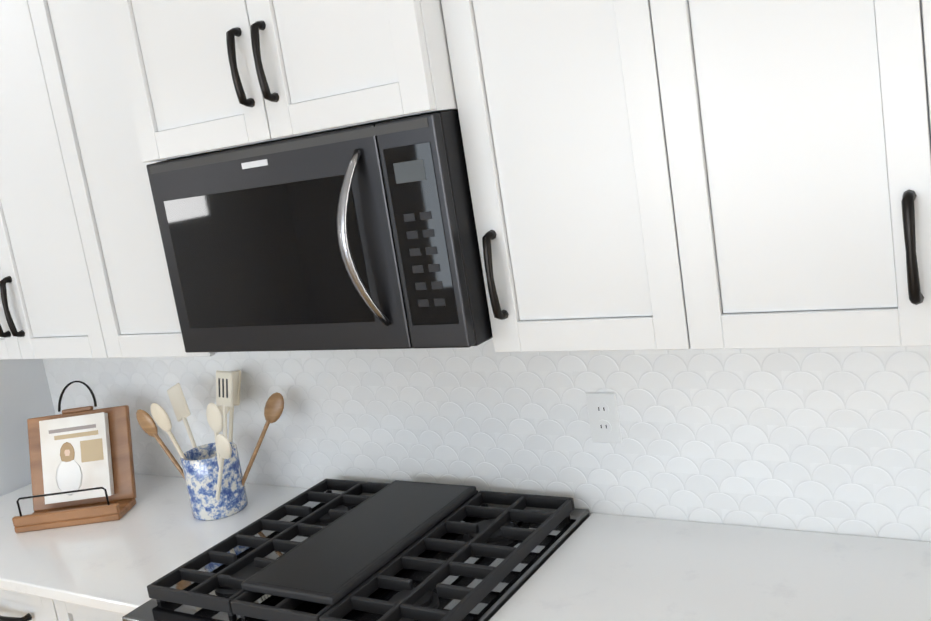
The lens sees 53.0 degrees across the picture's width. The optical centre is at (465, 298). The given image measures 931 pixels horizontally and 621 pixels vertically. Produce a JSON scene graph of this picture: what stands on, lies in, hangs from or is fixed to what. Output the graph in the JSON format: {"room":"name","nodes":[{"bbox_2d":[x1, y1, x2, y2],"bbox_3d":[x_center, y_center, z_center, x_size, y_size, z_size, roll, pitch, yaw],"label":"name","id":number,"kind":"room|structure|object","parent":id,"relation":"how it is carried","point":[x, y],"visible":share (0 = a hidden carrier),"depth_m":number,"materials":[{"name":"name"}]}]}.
{"room":"kitchen","nodes":[
{"label":"kitchen","id":0,"kind":"room"},
{"bbox_2d":[0,359,55,496],"bbox_3d":[-1.744,0.253,2.567,0.100,2.740,1.414,-3,11,32],"label":"wall","id":1,"kind":"structure","parent":0,"point":[25,394],"depth_m":2.97,"materials":[{"name":"white paint"}]},
{"bbox_2d":[489,513,930,620],"bbox_3d":[0.619,0.539,1.526,1.170,0.030,0.635,-3,11,32],"label":"countertop","id":2,"kind":"structure","parent":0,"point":[600,567],"depth_m":1.72,"materials":[{"name":"stone"}]},
{"bbox_3d":[-1.019,1.762,1.436,10.200,0.050,9.980,-3,11,32],"label":"floor","id":3,"kind":"structure","parent":0,"visible":0},
{"bbox_2d":[0,589,67,620],"bbox_3d":[-1.059,1.070,2.725,0.821,0.884,0.608,-3,11,32],"label":"base cabinet","id":4,"kind":"object","parent":3,"relation":"on","point":[16,606],"depth_m":2.28,"materials":[{"name":"white wood"}]},
{"bbox_2d":[0,473,308,614],"bbox_3d":[-1.003,0.621,2.547,1.142,0.030,0.635,-3,11,32],"label":"countertop","id":5,"kind":"structure","parent":4,"relation":"on","point":[157,531],"depth_m":2.35,"materials":[{"name":"stone"}]},
{"bbox_2d":[12,381,135,532],"bbox_3d":[-1.103,0.424,2.635,0.300,0.356,0.260,-8,10,5],"label":"cookbook stand","id":6,"kind":"object","parent":5,"relation":"on","point":[82,465],"visible":1,"depth_m":2.63,"materials":[{"name":"brown wood"}]},
{"bbox_2d":[136,370,283,520],"bbox_3d":[-0.657,0.379,2.462,0.436,0.363,0.312,-3,11,32],"label":"utensil crock","id":7,"kind":"object","parent":5,"relation":"on","point":[214,477],"visible":1,"depth_m":2.42,"materials":[{"name":"blue ceramic"}]},
{"bbox_2d":[64,602,123,620],"bbox_3d":[-0.626,1.048,2.453,0.440,0.884,0.608,-3,11,32],"label":"base cabinet","id":8,"kind":"object","parent":3,"relation":"on","point":[75,612],"depth_m":2.15,"materials":[{"name":"white wood"}]},
{"bbox_2d":[122,479,589,620],"bbox_3d":[-0.164,0.992,2.061,0.756,0.982,0.742,-3,11,32],"label":"range","id":9,"kind":"object","parent":3,"relation":"on","point":[340,550],"visible":1,"depth_m":1.95,"materials":[{"name":"black metal"}]},
{"bbox_3d":[1.255,-0.028,1.437,6.200,2.740,0.100,-3,11,32],"label":"wall","id":10,"kind":"structure","parent":0,"visible":0},
{"bbox_2d":[96,0,459,171],"bbox_3d":[-0.330,-0.688,1.933,0.762,0.683,0.404,-3,11,32],"label":"upper cabinet","id":11,"kind":"object","parent":10,"relation":"attached to","point":[190,77],"depth_m":1.78,"materials":[{"name":"white wood"}]},
{"bbox_2d":[146,109,492,352],"bbox_3d":[-0.261,-0.134,1.998,0.755,0.434,0.448,-3,11,32],"label":"microwave","id":12,"kind":"object","parent":11,"relation":"attached to","point":[361,237],"visible":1,"depth_m":1.81,"materials":[{"name":"black metal"}]},
{"bbox_2d":[42,338,930,541],"bbox_3d":[-0.069,0.296,2.273,3.042,0.518,0.008,-3,11,32],"label":"wall","id":13,"kind":"structure","parent":10,"relation":"attached to","point":[834,440],"depth_m":2.06,"materials":[{"name":"tile"}]},
{"bbox_2d":[0,0,119,359],"bbox_3d":[-1.213,-0.428,2.593,0.827,1.137,0.324,-3,11,32],"label":"upper cabinet","id":14,"kind":"object","parent":13,"relation":"attached to","point":[54,301],"depth_m":2.37,"materials":[{"name":"white wood"}]},
{"bbox_2d":[40,0,217,357],"bbox_3d":[-0.779,-0.450,2.321,0.431,1.137,0.324,-3,11,32],"label":"upper cabinet","id":15,"kind":"object","parent":13,"relation":"attached to","point":[121,207],"depth_m":2.22,"materials":[{"name":"white wood"}]},
{"bbox_2d":[444,0,731,351],"bbox_3d":[0.234,-0.501,1.684,0.438,1.137,0.324,-3,11,32],"label":"upper cabinet","id":16,"kind":"object","parent":13,"relation":"attached to","point":[698,174],"depth_m":1.59,"materials":[{"name":"white wood"}]},
{"bbox_2d":[585,392,621,442],"bbox_3d":[0.299,0.259,2.026,0.070,0.114,0.009,-3,11,32],"label":"outlet","id":17,"kind":"object","parent":13,"relation":"attached to","point":[602,408],"visible":1,"depth_m":2.02,"materials":[{"name":"white plastic"}]},
{"bbox_2d":[692,0,930,348],"bbox_3d":[0.665,-0.523,1.413,0.815,1.137,0.324,-3,11,32],"label":"upper cabinet","id":18,"kind":"object","parent":13,"relation":"attached to","point":[817,113],"depth_m":1.40,"materials":[{"name":"white wood"}]}
]}

